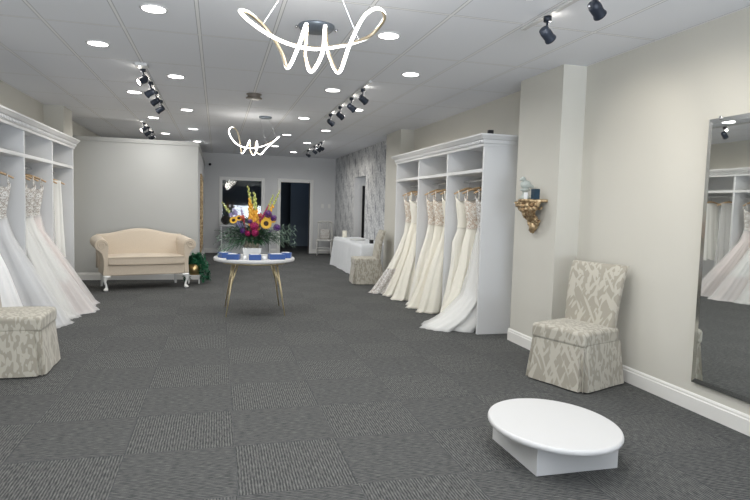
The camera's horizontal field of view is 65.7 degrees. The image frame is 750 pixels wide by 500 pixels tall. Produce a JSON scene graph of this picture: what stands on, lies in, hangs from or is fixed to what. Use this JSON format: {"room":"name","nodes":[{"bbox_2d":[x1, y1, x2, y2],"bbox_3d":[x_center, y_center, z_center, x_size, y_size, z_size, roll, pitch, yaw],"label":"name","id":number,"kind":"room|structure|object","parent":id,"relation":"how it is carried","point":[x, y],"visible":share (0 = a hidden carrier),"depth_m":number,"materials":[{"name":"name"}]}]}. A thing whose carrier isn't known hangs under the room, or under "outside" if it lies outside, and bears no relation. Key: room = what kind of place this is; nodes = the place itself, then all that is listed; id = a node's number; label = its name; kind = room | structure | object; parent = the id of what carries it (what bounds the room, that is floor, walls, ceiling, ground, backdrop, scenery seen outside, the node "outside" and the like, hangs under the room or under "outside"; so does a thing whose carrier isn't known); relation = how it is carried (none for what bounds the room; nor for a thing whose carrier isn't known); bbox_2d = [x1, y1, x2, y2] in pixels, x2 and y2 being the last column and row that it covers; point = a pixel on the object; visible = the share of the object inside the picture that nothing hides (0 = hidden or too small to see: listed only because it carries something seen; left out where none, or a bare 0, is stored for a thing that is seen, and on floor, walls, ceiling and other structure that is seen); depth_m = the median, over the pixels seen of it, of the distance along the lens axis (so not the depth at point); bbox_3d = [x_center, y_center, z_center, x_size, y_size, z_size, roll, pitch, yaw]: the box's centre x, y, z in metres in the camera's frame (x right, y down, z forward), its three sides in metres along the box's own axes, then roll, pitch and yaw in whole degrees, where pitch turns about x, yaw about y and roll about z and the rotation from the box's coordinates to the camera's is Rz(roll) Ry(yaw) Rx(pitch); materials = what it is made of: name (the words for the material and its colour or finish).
{"room":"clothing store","nodes":[
{"label":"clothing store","id":0,"kind":"room"},
{"bbox_2d":[0,80,99,136],"bbox_3d":[-4.314,-0.550,6.059,0.150,2.800,20.000,0,4,-15],"label":"wall","id":1,"kind":"structure","parent":0,"point":[12,98],"depth_m":7.82,"materials":[{"name":"paint"}]},
{"bbox_2d":[43,104,71,136],"bbox_3d":[-4.901,-0.785,9.020,0.270,2.800,0.560,0,4,-15],"label":"wall","id":2,"kind":"structure","parent":0,"point":[58,117],"depth_m":8.68,"materials":[{"name":"paint"}]},
{"bbox_2d":[73,140,197,272],"bbox_3d":[-4.289,-0.718,10.366,2.160,2.500,0.100,0,4,-15],"label":"wall partition","id":3,"kind":"structure","parent":0,"point":[118,186],"depth_m":10.28,"materials":[{"name":"paint"}]},
{"bbox_2d":[198,147,204,252],"bbox_3d":[-4.066,-0.942,13.475,0.100,2.500,5.800,0,4,-15],"label":"wall","id":4,"kind":"structure","parent":0,"point":[201,167],"depth_m":11.83,"materials":[{"name":"paint"}]},
{"bbox_2d":[72,135,204,164],"bbox_3d":[-5.004,-2.154,13.061,2.175,0.075,5.915,0,4,-15],"label":"trim","id":5,"kind":"structure","parent":4,"relation":"attached to","point":[89,138],"depth_m":10.24,"materials":[{"name":"paint"}]},
{"bbox_2d":[75,248,204,279],"bbox_3d":[-5.069,0.236,13.237,2.178,0.130,5.918,0,4,-15],"label":"baseboard","id":6,"kind":"structure","parent":4,"relation":"attached to","point":[81,276],"depth_m":10.40,"materials":[{"name":"white"}]},
{"bbox_2d":[200,174,202,251],"bbox_3d":[-3.768,-0.801,12.632,0.030,1.640,1.500,0,4,-15],"label":"gilt mirror","id":7,"kind":"object","parent":4,"relation":"attached to","point":[201,175],"visible":0.84,"depth_m":11.95,"materials":[{"name":"gold metal"}]},
{"bbox_2d":[202,152,335,248],"bbox_3d":[-3.970,-1.318,16.558,6.020,2.800,0.140,0,4,-15],"label":"wall","id":8,"kind":"structure","parent":0,"point":[322,171],"depth_m":16.71,"materials":[{"name":"paint"}]},
{"bbox_2d":[219,176,264,225],"bbox_3d":[-3.789,-1.372,16.545,1.260,1.380,0.090,0,4,-15],"label":"window","id":9,"kind":"structure","parent":8,"relation":"in","point":[233,193],"depth_m":16.51,"materials":[{"name":"white"}]},
{"bbox_2d":[205,248,329,253],"bbox_3d":[-3.017,0.027,16.844,3.710,0.130,0.018,0,4,-15],"label":"baseboard","id":10,"kind":"structure","parent":8,"relation":"attached to","point":[207,250],"depth_m":16.84,"materials":[{"name":"white"}]},
{"bbox_2d":[276,178,313,252],"bbox_3d":[-2.353,-0.986,17.024,1.050,2.160,0.200,0,4,-15],"label":"door frame","id":11,"kind":"structure","parent":8,"relation":"in","point":[311,182],"depth_m":16.94,"materials":[{"name":"white"}]},
{"bbox_2d":[280,182,308,245],"bbox_3d":[-3.524,-1.456,19.266,4.700,2.700,4.860,0,4,-15],"label":"wall","id":12,"kind":"structure","parent":0,"point":[294,211],"depth_m":20.03,"materials":[{"name":"paint"}]},
{"bbox_2d":[359,177,365,236],"bbox_3d":[0.240,-0.785,14.346,0.950,2.300,1.600,0,4,-15],"label":"wall","id":13,"kind":"structure","parent":0,"point":[363,179],"depth_m":14.88,"materials":[{"name":"paint"}]},
{"bbox_2d":[361,186,364,237],"bbox_3d":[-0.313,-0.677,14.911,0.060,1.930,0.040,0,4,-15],"label":"door","id":14,"kind":"structure","parent":13,"relation":"in","point":[363,187],"depth_m":14.87,"materials":[{"name":"black"}]},
{"bbox_2d":[0,242,749,499],"bbox_3d":[-1.670,0.725,9.480,7.370,0.100,25.400,0,4,-15],"label":"floor","id":15,"kind":"structure","parent":0,"point":[152,393],"depth_m":4.08,"materials":[{"name":"carpet"}]},
{"bbox_2d":[0,297,60,377],"bbox_3d":[-2.972,0.491,4.763,0.604,0.992,0.599,0,4,-16],"label":"slipper chair","id":16,"kind":"object","parent":15,"relation":"on","point":[29,346],"visible":1,"depth_m":4.58,"materials":[{"name":"beige fabric"}]},
{"bbox_2d":[0,306,56,331],"bbox_3d":[-2.947,0.561,4.775,0.490,0.142,0.524,0,4,-16],"label":"seat cushion","id":17,"kind":"object","parent":16,"relation":"on","point":[26,318],"depth_m":4.61,"materials":[{"name":"beige fabric"}]},
{"bbox_2d":[0,104,79,274],"bbox_3d":[-4.135,-0.328,6.776,0.573,2.262,3.460,0,4,-15],"label":"tall cabinet","id":18,"kind":"object","parent":15,"relation":"on","point":[47,152],"visible":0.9,"depth_m":7.21,"materials":[{"name":"white paint"}]},
{"bbox_2d":[0,148,23,156],"bbox_3d":[-3.860,-0.974,5.663,0.484,0.040,1.058,0,4,-15],"label":"shelf","id":19,"kind":"object","parent":18,"relation":"attached to","point":[3,152],"depth_m":6.00,"materials":[{"name":"white paint"}]},
{"bbox_2d":[26,166,46,182],"bbox_3d":[-4.254,-0.925,7.085,0.438,0.193,0.034,0,4,-19],"label":"clothes hanger","id":20,"kind":"object","parent":18,"relation":"hanging from","point":[35,177],"visible":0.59,"depth_m":7.12,"materials":[{"name":"brown wood"}]},
{"bbox_2d":[28,178,96,305],"bbox_3d":[-4.118,-0.084,7.495,0.616,1.659,1.099,5,6,42],"label":"gown","id":21,"kind":"object","parent":20,"relation":"hanging from","point":[39,192],"visible":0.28,"depth_m":7.24,"materials":[{"name":"white fabric"}]},
{"bbox_2d":[25,154,51,163],"bbox_3d":[-4.148,-1.061,6.723,0.484,0.040,1.075,0,4,-15],"label":"shelf","id":22,"kind":"object","parent":18,"relation":"attached to","point":[29,159],"depth_m":6.93,"materials":[{"name":"white paint"}]},
{"bbox_2d":[53,161,72,168],"bbox_3d":[-4.433,-1.146,7.773,0.484,0.040,1.038,0,4,-15],"label":"shelf","id":23,"kind":"object","parent":18,"relation":"attached to","point":[56,165],"depth_m":8.05,"materials":[{"name":"white paint"}]},
{"label":"clothes hanger","id":24,"kind":"object","parent":18,"relation":"hanging from","visible":0},
{"bbox_2d":[0,254,22,306],"bbox_3d":[-3.686,0.066,5.632,0.761,1.659,0.498,0,4,-19],"label":"gown","id":25,"kind":"object","parent":24,"relation":"hanging from","point":[9,296],"visible":0.39,"depth_m":5.61,"materials":[{"name":"white fabric"}]},
{"label":"clothes hanger","id":26,"kind":"object","parent":18,"relation":"hanging from","visible":0},
{"bbox_2d":[0,173,69,326],"bbox_3d":[-3.799,0.014,6.285,0.968,1.659,0.653,-1,5,-27],"label":"gown","id":27,"kind":"object","parent":26,"relation":"hanging from","point":[30,290],"visible":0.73,"depth_m":6.09,"materials":[{"name":"white fabric"}]},
{"bbox_3d":[-4.084,-0.874,6.459,0.438,0.193,0.034,0,5,-23],"label":"clothes hanger","id":28,"kind":"object","parent":18,"relation":"hanging from","visible":0},
{"bbox_2d":[25,180,76,319],"bbox_3d":[-3.905,-0.016,6.695,0.908,1.652,0.558,0,5,-23],"label":"gown","id":29,"kind":"object","parent":28,"relation":"hanging from","point":[34,259],"visible":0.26,"depth_m":6.67,"materials":[{"name":"white fabric"}]},
{"label":"clothes hanger","id":30,"kind":"object","parent":18,"relation":"hanging from","visible":0},
{"bbox_2d":[26,177,96,314],"bbox_3d":[-3.944,-0.047,7.084,1.042,1.655,0.714,0,5,-21],"label":"gown","id":31,"kind":"object","parent":30,"relation":"hanging from","point":[76,302],"visible":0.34,"depth_m":6.99,"materials":[{"name":"white fabric"}]},
{"bbox_2d":[90,228,195,291],"bbox_3d":[-3.806,0.132,9.551,1.539,0.956,0.747,-1,5,-32],"label":"loveseat","id":32,"kind":"object","parent":15,"relation":"on","point":[135,251],"visible":1,"depth_m":9.51,"materials":[{"name":"cream weave upholstery"},{"name":"white painted wood"}]},
{"bbox_2d":[108,253,184,264],"bbox_3d":[-3.777,0.138,9.506,1.170,0.139,0.605,-1,5,-32],"label":"seat cushion","id":33,"kind":"object","parent":32,"relation":"on","point":[113,258],"depth_m":9.31,"materials":[{"name":"beige fabric"}]},
{"bbox_2d":[183,252,211,283],"bbox_3d":[-3.138,0.310,10.186,0.504,0.542,0.521,-3,6,-45],"label":"potted plant","id":34,"kind":"object","parent":15,"relation":"on","point":[196,261],"visible":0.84,"depth_m":10.13,"materials":[{"name":"green plant"}]},
{"bbox_2d":[220,224,270,253],"bbox_3d":[-3.645,-0.297,16.365,1.360,0.810,0.400,0,4,-15],"label":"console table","id":35,"kind":"object","parent":15,"relation":"on","point":[265,249],"visible":0.3,"depth_m":16.44,"materials":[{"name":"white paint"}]},
{"bbox_2d":[221,215,229,224],"bbox_3d":[-4.145,-0.829,16.123,0.260,0.258,0.249,0,4,-15],"label":"ball","id":36,"kind":"object","parent":35,"relation":"on","point":[224,219],"visible":0.94,"depth_m":16.05,"materials":[{"name":"grey"}]},
{"bbox_2d":[214,254,293,316],"bbox_3d":[-1.592,0.452,7.660,1.040,0.722,1.040,0,4,-15],"label":"round table","id":37,"kind":"object","parent":15,"relation":"on","point":[247,262],"visible":0.7,"depth_m":7.31,"materials":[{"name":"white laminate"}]},
{"bbox_2d":[218,251,231,257],"bbox_3d":[-1.924,0.060,7.444,0.140,0.074,0.140,-2,6,-40],"label":"box","id":38,"kind":"object","parent":37,"relation":"on","point":[221,254],"visible":0.73,"depth_m":7.38,"materials":[{"name":"blue paper"}]},
{"bbox_2d":[226,253,240,259],"bbox_3d":[-1.762,0.080,7.230,0.155,0.074,0.130,1,4,-3],"label":"box","id":39,"kind":"object","parent":37,"relation":"on","point":[230,256],"visible":1,"depth_m":7.17,"materials":[{"name":"blue paper"}]},
{"bbox_2d":[213,186,296,257],"bbox_3d":[-1.552,-0.373,7.625,1.097,0.930,0.619,0,4,-19],"label":"flower arrangement","id":40,"kind":"object","parent":37,"relation":"on","point":[253,232],"visible":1,"depth_m":7.51,"materials":[{"name":"multicoloured plant"}]},
{"bbox_2d":[249,254,260,259],"bbox_3d":[-1.493,0.087,7.231,0.150,0.074,0.100,0,4,-15],"label":"box","id":41,"kind":"object","parent":37,"relation":"on","point":[251,256],"visible":1,"depth_m":7.19,"materials":[{"name":"blue paper"}]},
{"bbox_2d":[268,253,284,259],"bbox_3d":[-1.256,0.081,7.409,0.200,0.074,0.140,0,5,-23],"label":"box","id":42,"kind":"object","parent":37,"relation":"on","point":[272,256],"visible":1,"depth_m":7.35,"materials":[{"name":"blue paper"}]},
{"bbox_2d":[281,252,291,257],"bbox_3d":[-1.171,0.065,7.649,0.140,0.074,0.120,2,4,0],"label":"box","id":43,"kind":"object","parent":37,"relation":"on","point":[287,254],"visible":0.73,"depth_m":7.59,"materials":[{"name":"blue paper"}]},
{"bbox_2d":[315,220,332,255],"bbox_3d":[-1.450,-0.348,16.705,0.480,0.987,0.496,2,4,-1],"label":"accent chair","id":44,"kind":"object","parent":15,"relation":"on","point":[317,240],"visible":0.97,"depth_m":16.70,"materials":[{"name":"white paint"}]},
{"bbox_2d":[320,229,329,238],"bbox_3d":[-1.449,-0.459,16.784,0.280,0.285,0.070,2,4,-1],"label":"pillow","id":45,"kind":"object","parent":44,"relation":"on","point":[324,233],"visible":1,"depth_m":16.75,"materials":[{"name":"white fabric"}]},
{"bbox_2d":[349,230,385,283],"bbox_3d":[-0.146,0.121,10.821,0.604,0.992,0.599,1,4,-10],"label":"slipper chair","id":46,"kind":"object","parent":15,"relation":"on","point":[364,269],"visible":0.95,"depth_m":10.58,"materials":[{"name":"beige fabric"}]},
{"bbox_2d":[351,256,380,264],"bbox_3d":[-0.175,0.190,10.821,0.490,0.142,0.524,1,4,-10],"label":"seat cushion","id":47,"kind":"object","parent":46,"relation":"on","point":[355,260],"depth_m":10.59,"materials":[{"name":"beige fabric"}]},
{"bbox_2d":[391,133,518,334],"bbox_3d":[0.966,-0.290,8.191,0.573,2.262,3.450,0,4,-15],"label":"tall cabinet","id":48,"kind":"object","parent":15,"relation":"on","point":[489,159],"visible":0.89,"depth_m":6.69,"materials":[{"name":"white paint"}]},
{"bbox_2d":[397,177,417,182],"bbox_3d":[0.733,-1.107,9.195,0.484,0.040,1.048,0,4,-15],"label":"shelf","id":49,"kind":"object","parent":48,"relation":"attached to","point":[399,179],"depth_m":9.39,"materials":[{"name":"white paint"}]},
{"bbox_2d":[419,173,445,179],"bbox_3d":[1.019,-1.021,8.140,0.484,0.040,1.075,0,4,-15],"label":"shelf","id":50,"kind":"object","parent":48,"relation":"attached to","point":[421,176],"depth_m":8.24,"materials":[{"name":"white paint"}]},
{"bbox_2d":[425,185,445,194],"bbox_3d":[0.927,-0.885,8.495,0.438,0.193,0.034,0,5,-20],"label":"clothes hanger","id":51,"kind":"object","parent":48,"relation":"hanging from","point":[438,189],"visible":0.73,"depth_m":8.46,"materials":[{"name":"brown wood"}]},
{"bbox_2d":[405,192,441,304],"bbox_3d":[0.773,-0.024,8.546,0.653,1.657,0.332,0,5,-20],"label":"gown","id":52,"kind":"object","parent":51,"relation":"hanging from","point":[424,252],"visible":0.39,"depth_m":8.46,"materials":[{"name":"white fabric"}]},
{"bbox_2d":[447,169,481,177],"bbox_3d":[1.304,-0.935,7.090,0.484,0.040,1.038,0,4,-15],"label":"shelf","id":53,"kind":"object","parent":48,"relation":"attached to","point":[476,173],"depth_m":7.27,"materials":[{"name":"white paint"}]},
{"bbox_2d":[454,182,478,194],"bbox_3d":[1.210,-0.800,7.456,0.438,0.193,0.034,0,5,-21],"label":"clothes hanger","id":54,"kind":"object","parent":48,"relation":"hanging from","point":[468,188],"visible":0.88,"depth_m":7.42,"materials":[{"name":"brown wood"}]},
{"bbox_2d":[440,190,480,311],"bbox_3d":[1.087,0.063,7.489,0.605,1.657,0.324,0,5,-21],"label":"gown","id":55,"kind":"object","parent":54,"relation":"hanging from","point":[457,242],"visible":0.3,"depth_m":7.42,"materials":[{"name":"white fabric"}]},
{"bbox_2d":[462,182,481,193],"bbox_3d":[1.288,-0.776,7.168,0.438,0.193,0.034,1,4,-11],"label":"clothes hanger","id":56,"kind":"object","parent":48,"relation":"hanging from","point":[479,187],"visible":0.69,"depth_m":7.15,"materials":[{"name":"brown wood"}]},
{"bbox_2d":[438,190,480,316],"bbox_3d":[1.111,0.080,7.254,0.696,1.659,0.337,1,4,-3],"label":"gown","id":57,"kind":"object","parent":56,"relation":"hanging from","point":[459,282],"visible":0.41,"depth_m":7.15,"materials":[{"name":"white fabric"}]},
{"label":"clothes hanger","id":58,"kind":"object","parent":48,"relation":"hanging from","visible":0},
{"bbox_2d":[423,189,480,331],"bbox_3d":[1.033,0.103,6.937,0.988,1.655,0.667,0,4,-19],"label":"gown","id":59,"kind":"object","parent":58,"relation":"hanging from","point":[461,316],"visible":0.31,"depth_m":6.83,"materials":[{"name":"white fabric"}]},
{"label":"clothes hanger","id":60,"kind":"object","parent":48,"relation":"hanging from","visible":0},
{"bbox_2d":[405,191,443,308],"bbox_3d":[0.810,-0.003,8.269,0.737,1.657,0.379,1,4,-12],"label":"gown","id":61,"kind":"object","parent":60,"relation":"hanging from","point":[414,303],"visible":0.38,"depth_m":8.19,"materials":[{"name":"white fabric"}]},
{"label":"clothes hanger","id":62,"kind":"object","parent":48,"relation":"hanging from","visible":0},
{"bbox_2d":[416,191,444,313],"bbox_3d":[0.907,0.021,7.974,0.702,1.659,0.379,0,4,-18],"label":"gown","id":63,"kind":"object","parent":62,"relation":"hanging from","point":[431,299],"visible":0.39,"depth_m":7.87,"materials":[{"name":"white fabric"}]},
{"label":"clothes hanger","id":64,"kind":"object","parent":48,"relation":"hanging from","visible":0},
{"bbox_2d":[369,193,413,293],"bbox_3d":[0.357,-0.117,9.621,0.917,1.659,0.396,1,4,-8],"label":"gown","id":65,"kind":"object","parent":64,"relation":"hanging from","point":[380,287],"visible":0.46,"depth_m":9.49,"materials":[{"name":"white fabric"}]},
{"label":"clothes hanger","id":66,"kind":"object","parent":48,"relation":"hanging from","visible":0},
{"bbox_2d":[382,192,416,296],"bbox_3d":[0.517,-0.093,9.332,0.768,1.663,0.376,1,4,-4],"label":"gown","id":67,"kind":"object","parent":66,"relation":"hanging from","point":[389,292],"visible":0.33,"depth_m":9.21,"materials":[{"name":"white fabric"}]},
{"label":"clothes hanger","id":68,"kind":"object","parent":48,"relation":"hanging from","visible":0},
{"bbox_2d":[390,196,416,300],"bbox_3d":[0.618,-0.061,8.967,0.740,1.659,0.383,0,4,-18],"label":"gown","id":69,"kind":"object","parent":68,"relation":"hanging from","point":[403,288],"visible":0.24,"depth_m":8.89,"materials":[{"name":"white fabric"}]},
{"bbox_2d":[488,398,623,475],"bbox_3d":[1.038,1.101,3.407,0.724,0.200,0.840,0,4,-15],"label":"platform","id":70,"kind":"object","parent":15,"relation":"on","point":[547,437],"visible":1,"depth_m":3.24,"materials":[{"name":"white laminate"}]},
{"bbox_2d":[526,260,628,392],"bbox_3d":[1.705,0.612,4.899,0.604,0.992,0.599,-1,5,-36],"label":"slipper chair","id":71,"kind":"object","parent":15,"relation":"on","point":[580,351],"visible":1,"depth_m":4.80,"materials":[{"name":"beige fabric"}]},
{"bbox_2d":[532,318,618,347],"bbox_3d":[1.681,0.682,4.888,0.490,0.142,0.524,-1,5,-36],"label":"seat cushion","id":72,"kind":"object","parent":71,"relation":"on","point":[562,332],"depth_m":4.75,"materials":[{"name":"beige fabric"}]},
{"bbox_2d":[0,0,749,158],"bbox_3d":[-1.370,-1.972,6.743,6.470,0.100,20.400,0,4,-15],"label":"ceiling","id":73,"kind":"structure","parent":0,"point":[467,55],"depth_m":5.44,"materials":[{"name":"paint"}]},
{"bbox_2d":[85,40,109,46],"bbox_3d":[-2.456,-1.828,5.150,0.200,0.014,0.200,0,4,-15],"label":"recessed light","id":74,"kind":"object","parent":73,"relation":"in","point":[98,43],"visible":1,"depth_m":5.12,"materials":[{"name":"white metal"}]},
{"bbox_2d":[126,90,142,93],"bbox_3d":[-3.070,-2.013,7.411,0.200,0.014,0.200,0,4,-15],"label":"recessed light","id":75,"kind":"object","parent":73,"relation":"in","point":[128,91],"visible":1,"depth_m":7.38,"materials":[{"name":"white"}]},
{"bbox_2d":[139,119,155,139],"bbox_3d":[-4.258,-2.213,10.964,0.130,0.205,2.130,0,4,-15],"label":"track light","id":76,"kind":"object","parent":73,"relation":"attached to","point":[144,128],"visible":0.95,"depth_m":10.71,"materials":[{"name":"black metal"}]},
{"bbox_2d":[134,62,167,113],"bbox_3d":[-2.766,-1.903,7.341,0.130,0.205,3.130,0,4,-15],"label":"track light","id":77,"kind":"object","parent":73,"relation":"attached to","point":[142,80],"visible":1,"depth_m":6.65,"materials":[{"name":"black metal"}]},
{"bbox_2d":[139,3,167,13],"bbox_3d":[-1.590,-1.732,4.177,0.200,0.014,0.200,0,4,-15],"label":"recessed light","id":78,"kind":"object","parent":73,"relation":"in","point":[148,7],"visible":1,"depth_m":4.15,"materials":[{"name":"white"}]},
{"bbox_2d":[166,74,184,78],"bbox_3d":[-2.199,-1.915,6.418,0.200,0.014,0.200,0,4,-15],"label":"recessed light","id":79,"kind":"object","parent":73,"relation":"in","point":[176,76],"visible":1,"depth_m":6.38,"materials":[{"name":"white"}]},
{"bbox_2d":[180,108,193,110],"bbox_3d":[-2.826,-2.103,8.727,0.200,0.014,0.200,0,4,-15],"label":"recessed light","id":80,"kind":"object","parent":73,"relation":"in","point":[182,109],"visible":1,"depth_m":8.68,"materials":[{"name":"white"}]},
{"bbox_2d":[228,116,279,155],"bbox_3d":[-1.911,-1.810,9.211,0.801,0.620,0.227,1,4,-12],"label":"pendant light","id":81,"kind":"object","parent":73,"relation":"hanging from","point":[260,117],"visible":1,"depth_m":9.20,"materials":[{"name":"beige metal"}]},
{"bbox_2d":[246,93,261,99],"bbox_3d":[-1.529,-1.941,7.347,0.200,0.060,0.200,0,4,-15],"label":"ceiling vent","id":82,"kind":"object","parent":73,"relation":"attached to","point":[251,96],"visible":1,"depth_m":7.29,"materials":[{"name":"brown metal"}]},
{"bbox_2d":[238,0,385,73],"bbox_3d":[-0.335,-1.313,3.237,0.831,0.640,0.228,1,4,-12],"label":"pendant light","id":83,"kind":"object","parent":73,"relation":"hanging from","point":[325,46],"visible":1,"depth_m":3.23,"materials":[{"name":"beige metal"}]},
{"bbox_2d":[303,141,324,156],"bbox_3d":[-1.485,-2.346,13.801,0.128,0.205,2.900,0,4,-15],"label":"track light","id":84,"kind":"object","parent":73,"relation":"attached to","point":[319,148],"visible":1,"depth_m":13.26,"materials":[{"name":"black metal"}]},
{"bbox_2d":[295,20,337,34],"bbox_3d":[-0.452,-1.711,4.488,0.279,0.037,0.279,4,5,25],"label":"ceiling canopy","id":85,"kind":"object","parent":73,"relation":"attached to","point":[315,27],"visible":0.94,"depth_m":4.42,"materials":[{"name":"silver metal"}]},
{"bbox_2d":[324,88,340,91],"bbox_3d":[-0.504,-1.905,6.931,0.200,0.014,0.200,0,4,-15],"label":"recessed light","id":86,"kind":"object","parent":73,"relation":"in","point":[326,89],"visible":1,"depth_m":6.91,"materials":[{"name":"white"}]},
{"bbox_2d":[324,81,371,126],"bbox_3d":[-0.408,-1.867,7.740,0.128,0.205,2.800,0,4,-15],"label":"track light","id":87,"kind":"object","parent":73,"relation":"attached to","point":[362,98],"visible":1,"depth_m":7.30,"materials":[{"name":"black metal"}]},
{"bbox_2d":[376,31,400,39],"bbox_3d":[0.110,-1.721,4.671,0.200,0.014,0.200,0,4,-15],"label":"recessed light","id":88,"kind":"object","parent":73,"relation":"in","point":[388,35],"visible":1,"depth_m":4.64,"materials":[{"name":"white"}]},
{"bbox_2d":[401,72,419,76],"bbox_3d":[0.370,-1.812,6.002,0.200,0.014,0.200,0,4,-15],"label":"recessed light","id":89,"kind":"object","parent":73,"relation":"in","point":[407,74],"visible":1,"depth_m":5.97,"materials":[{"name":"white"}]},
{"bbox_2d":[521,0,606,43],"bbox_3d":[1.443,-1.479,3.213,0.128,0.205,2.460,0,4,-15],"label":"track light","id":90,"kind":"object","parent":73,"relation":"attached to","point":[595,7],"visible":1,"depth_m":4.00,"materials":[{"name":"black metal"}]},
{"bbox_2d":[383,129,414,272],"bbox_3d":[0.425,-0.769,10.811,0.250,2.800,0.900,0,4,-15],"label":"wall column","id":91,"kind":"structure","parent":0,"point":[401,141],"depth_m":10.77,"materials":[{"name":"paint"}]},
{"bbox_2d":[334,7,749,414],"bbox_3d":[1.494,-0.504,7.641,0.150,2.800,20.000,0,4,-15],"label":"wall","id":92,"kind":"structure","parent":0,"point":[649,108],"depth_m":4.70,"materials":[{"name":"paint"}]},
{"bbox_2d":[353,178,360,236],"bbox_3d":[-0.472,-0.769,14.873,0.157,2.150,0.015,0,4,-15],"label":"trim","id":93,"kind":"structure","parent":92,"relation":"attached to","point":[357,183],"depth_m":14.84,"materials":[{"name":"paint"}]},
{"bbox_2d":[507,328,749,435],"bbox_3d":[1.255,0.825,7.684,0.268,0.130,20.000,0,4,-15],"label":"baseboard","id":94,"kind":"structure","parent":92,"relation":"attached to","point":[734,419],"depth_m":4.32,"materials":[{"name":"white wood"}]},
{"bbox_2d":[691,113,749,403],"bbox_3d":[2.551,0.077,3.392,0.034,1.897,1.620,0,4,-15],"label":"wall mirror","id":95,"kind":"object","parent":92,"relation":"attached to","point":[721,349],"visible":1,"depth_m":3.95,"materials":[{"name":"grey mirror"}]},
{"bbox_2d":[510,64,586,337],"bbox_3d":[1.745,-0.372,5.953,0.250,2.800,0.800,0,4,-15],"label":"wall column","id":96,"kind":"structure","parent":0,"point":[552,102],"depth_m":5.67,"materials":[{"name":"paint"}]},
{"bbox_2d":[514,199,547,232],"bbox_3d":[1.541,-0.339,5.848,0.202,0.343,0.381,0,4,-15],"label":"wall bracket","id":97,"kind":"object","parent":96,"relation":"attached to","point":[528,208],"visible":1,"depth_m":5.77,"materials":[{"name":"gold metal"}]},
{"bbox_2d":[519,177,533,198],"bbox_3d":[1.536,-0.629,5.900,0.144,0.229,0.125,3,5,21],"label":"bird figurine","id":98,"kind":"object","parent":97,"relation":"on","point":[525,184],"visible":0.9,"depth_m":5.87,"materials":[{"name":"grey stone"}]},
{"bbox_2d":[518,199,547,202],"bbox_3d":[1.545,-0.495,5.836,0.200,0.030,0.380,0,4,-15],"label":"shelf","id":99,"kind":"object","parent":97,"relation":"attached to","point":[519,200],"depth_m":5.70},
{"bbox_2d":[531,189,539,198],"bbox_3d":[1.578,-0.550,5.716,0.060,0.100,0.068,0,4,-15],"label":"gift box","id":100,"kind":"object","parent":97,"relation":"on","point":[535,193],"visible":0.94,"depth_m":5.69,"materials":[{"name":"blue"}]},
{"bbox_3d":[-4.489,-0.996,7.950,0.438,0.193,0.034,-1,5,-35],"label":"clothes hanger","id":101,"kind":"object","parent":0,"visible":0},
{"bbox_2d":[53,180,65,257],"bbox_3d":[-4.511,-0.422,7.994,0.454,1.070,0.202,0,4,-15],"label":"veil","id":102,"kind":"object","parent":101,"relation":"hanging from","point":[59,240],"visible":0.34,"depth_m":8.00,"materials":[{"name":"white fabric"}]},
{"bbox_3d":[-0.341,0.133,12.782,0.600,0.668,2.730,0,4,-15],"label":"banquet table","id":103,"kind":"object","parent":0,"visible":0},
{"bbox_2d":[330,237,383,273],"bbox_3d":[-0.389,0.120,12.782,0.712,0.670,2.912,0,4,-15],"label":"tablecloth","id":104,"kind":"object","parent":103,"relation":"on","point":[343,248],"visible":0.56,"depth_m":12.48,"materials":[{"name":"fabric"}]},
{"bbox_2d":[342,230,346,236],"bbox_3d":[-0.719,-0.387,13.806,0.114,0.172,0.114,0,4,-15],"label":"pillar candle","id":105,"kind":"object","parent":104,"relation":"on","point":[344,233],"visible":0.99,"depth_m":13.76,"materials":[{"name":"beige wax"}]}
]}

